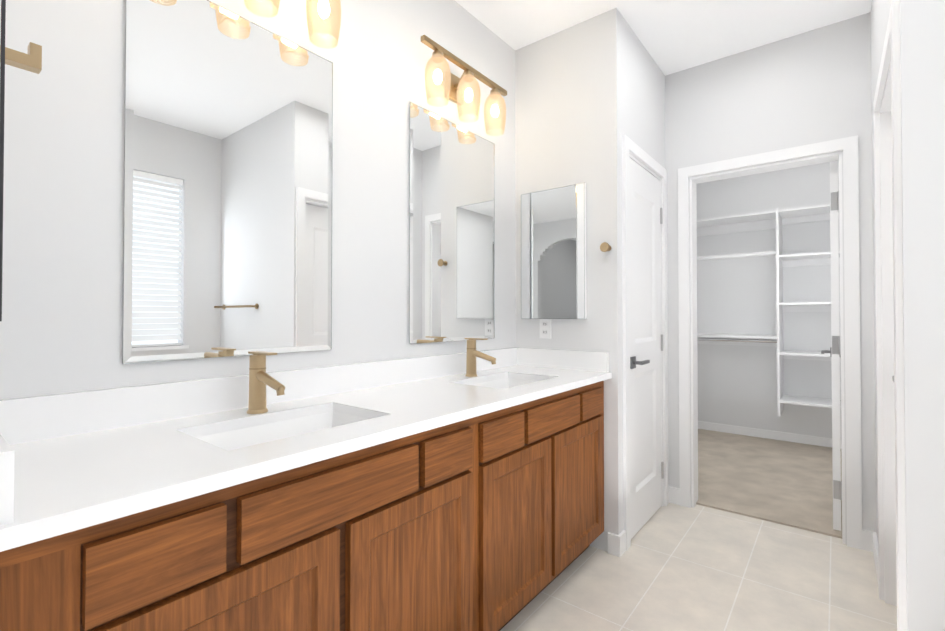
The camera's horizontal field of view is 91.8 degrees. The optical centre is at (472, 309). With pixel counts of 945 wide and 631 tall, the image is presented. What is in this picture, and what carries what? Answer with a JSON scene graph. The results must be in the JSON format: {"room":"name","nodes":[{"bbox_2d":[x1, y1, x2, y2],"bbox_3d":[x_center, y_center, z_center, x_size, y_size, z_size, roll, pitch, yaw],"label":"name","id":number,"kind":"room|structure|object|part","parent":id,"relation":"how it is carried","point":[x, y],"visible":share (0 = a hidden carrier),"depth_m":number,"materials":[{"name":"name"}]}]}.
{"room":"bathroom","nodes":[
{"label":"bathroom","id":0,"kind":"room"},
{"bbox_2d":[0,0,515,399],"bbox_3d":[-0.209,-0.150,2.174,0.130,2.740,3.260,-1,-1,38],"label":"wall","id":1,"kind":"structure","parent":0,"point":[61,327],"depth_m":1.43,"materials":[{"name":"white paint"}]},
{"bbox_3d":[-0.713,-0.384,1.442,0.006,1.059,0.628,-1,-1,38],"label":"mirror","id":2,"kind":"part","parent":1,"relation":"part of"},
{"bbox_2d":[244,0,279,17],"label":"sconce","id":3,"kind":"object","parent":1,"relation":"attached to","point":[275,3],"depth_m":1.43,"materials":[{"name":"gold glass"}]},
{"bbox_2d":[306,0,340,48],"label":"sconce","id":4,"kind":"object","parent":1,"relation":"attached to","point":[323,7],"depth_m":1.54,"materials":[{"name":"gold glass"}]},
{"bbox_3d":[-0.078,-0.375,2.243,0.006,1.059,0.631,-1,-1,38],"label":"mirror","id":5,"kind":"part","parent":1,"relation":"part of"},
{"bbox_2d":[421,35,506,135],"bbox_3d":[-0.035,-1.027,2.187,0.155,0.247,0.620,-1,-1,38],"label":"sconce","id":6,"kind":"object","parent":1,"relation":"attached to","point":[454,87],"visible":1,"depth_m":2.14,"materials":[{"name":"gold metal"}]},
{"bbox_2d":[515,8,624,551],"bbox_3d":[0.524,-0.146,2.524,0.605,2.740,0.120,-1,-1,38],"label":"wall","id":7,"kind":"structure","parent":0,"point":[569,105],"depth_m":2.39,"materials":[{"name":"white paint"}]},
{"bbox_2d":[540,319,550,338],"bbox_3d":[0.402,0.104,2.532,0.070,0.115,0.008,-1,-1,38],"label":"electrical outlet plate","id":8,"kind":"object","parent":7,"relation":"attached to","point":[545,328],"visible":0.88,"depth_m":2.53,"materials":[{"name":"white plastic"}]},
{"bbox_2d":[521,182,586,318],"bbox_3d":[0.436,-0.301,2.500,0.390,0.710,0.025,-1,-1,38],"label":"medicine cabinet","id":9,"kind":"object","parent":7,"relation":"attached to","point":[553,258],"visible":0.96,"depth_m":2.48,"materials":[{"name":"silver metal"}]},
{"bbox_2d":[600,242,610,251],"bbox_3d":[0.670,-0.308,2.296,0.048,0.048,0.055,-1,-1,38],"label":"hook","id":10,"kind":"object","parent":7,"relation":"attached to","point":[605,247],"visible":1,"depth_m":2.27,"materials":[{"name":"gold metal"}]},
{"bbox_2d":[625,20,664,445],"bbox_3d":[0.975,-0.143,2.703,0.120,2.740,0.720,-1,-1,38],"label":"wall","id":11,"kind":"structure","parent":0,"point":[644,103],"depth_m":2.64,"materials":[{"name":"white paint"}]},
{"bbox_2d":[629,158,663,538],"bbox_3d":[0.986,0.206,2.647,0.145,2.024,0.591,-1,-1,38],"label":"door","id":12,"kind":"structure","parent":11,"relation":"in","point":[646,349],"depth_m":2.65,"materials":[{"name":"white paint"}]},
{"bbox_2d":[608,0,906,630],"bbox_3d":[1.016,0.148,1.035,2.620,2.116,7.520,-1,-1,38],"label":"trim","id":13,"kind":"structure","parent":11,"relation":"attached to","point":[887,548],"depth_m":2.35,"materials":[{"name":"white paint"}]},
{"bbox_2d":[455,0,871,75],"bbox_3d":[0.137,-1.593,0.285,3.040,0.100,10.060,-1,-1,38],"label":"ceiling","id":14,"kind":"structure","parent":0,"point":[673,36],"depth_m":2.41,"materials":[{"name":"white paint"}]},
{"bbox_2d":[500,503,896,630],"bbox_3d":[-0.538,1.236,-0.602,3.040,0.100,7.885,-1,-1,38],"label":"floor","id":15,"kind":"structure","parent":0,"point":[674,567],"depth_m":2.03,"materials":[{"name":"beige tile"}]},
{"bbox_2d":[0,338,611,630],"bbox_3d":[-0.194,0.672,1.629,0.572,1.084,2.154,-1,-1,38],"label":"bathroom vanity","id":16,"kind":"object","parent":15,"relation":"on","point":[464,491],"visible":1,"depth_m":1.14,"materials":[{"name":"brown wood"}]},
{"bbox_2d":[696,161,840,439],"bbox_3d":[3.191,-0.126,4.189,2.120,2.740,0.120,-1,-1,38],"label":"wall","id":17,"kind":"structure","parent":0,"point":[737,385],"depth_m":4.42,"materials":[{"name":"white paint"}]},
{"bbox_2d":[697,204,840,415],"bbox_3d":[2.993,0.023,4.034,1.994,1.840,0.360,-1,-1,38],"label":"closet shelves","id":18,"kind":"object","parent":17,"relation":"attached to","point":[777,219],"visible":0.58,"depth_m":4.19,"materials":[{"name":"white wood"}]},
{"bbox_2d":[696,429,841,538],"bbox_3d":[2.584,1.278,3.341,3.040,0.112,2.175,-1,-1,38],"label":"floor","id":19,"kind":"structure","parent":0,"point":[788,483],"depth_m":3.29,"materials":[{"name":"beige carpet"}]},
{"bbox_2d":[665,12,875,544],"bbox_3d":[1.953,-0.146,2.465,2.920,2.740,0.120,-1,-1,38],"label":"wall","id":20,"kind":"structure","parent":0,"point":[809,87],"depth_m":2.57,"materials":[{"name":"white paint"}]},
{"bbox_2d":[821,161,841,530],"bbox_3d":[2.207,0.200,2.787,0.145,2.020,0.721,-1,-1,38],"label":"closet door","id":21,"kind":"structure","parent":20,"relation":"in","point":[834,351],"depth_m":2.51,"materials":[{"name":"white paint"}]},
{"bbox_2d":[871,0,944,630],"bbox_3d":[1.677,-0.155,1.778,0.120,2.740,1.300,-1,-1,38],"label":"wall","id":22,"kind":"structure","parent":0,"point":[922,47],"depth_m":1.28,"materials":[{"name":"white paint"}]},
{"bbox_3d":[-0.903,-0.167,0.734,0.590,2.740,0.140,-1,-1,38],"label":"wall","id":23,"kind":"structure","parent":0,"visible":0},
{"bbox_2d":[0,0,5,320],"bbox_3d":[-0.628,-0.760,0.618,0.004,1.553,0.004,-1,-1,38],"label":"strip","id":24,"kind":"object","parent":23,"relation":"attached to","point":[2,57],"visible":1,"depth_m":0.61,"materials":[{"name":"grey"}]},
{"bbox_2d":[5,42,41,73],"bbox_3d":[-0.726,-0.402,0.727,0.044,0.052,0.060,-1,-1,38],"label":"hook","id":25,"kind":"object","parent":23,"relation":"attached to","point":[31,60],"visible":1,"depth_m":0.73,"materials":[{"name":"gold metal"}]}
]}

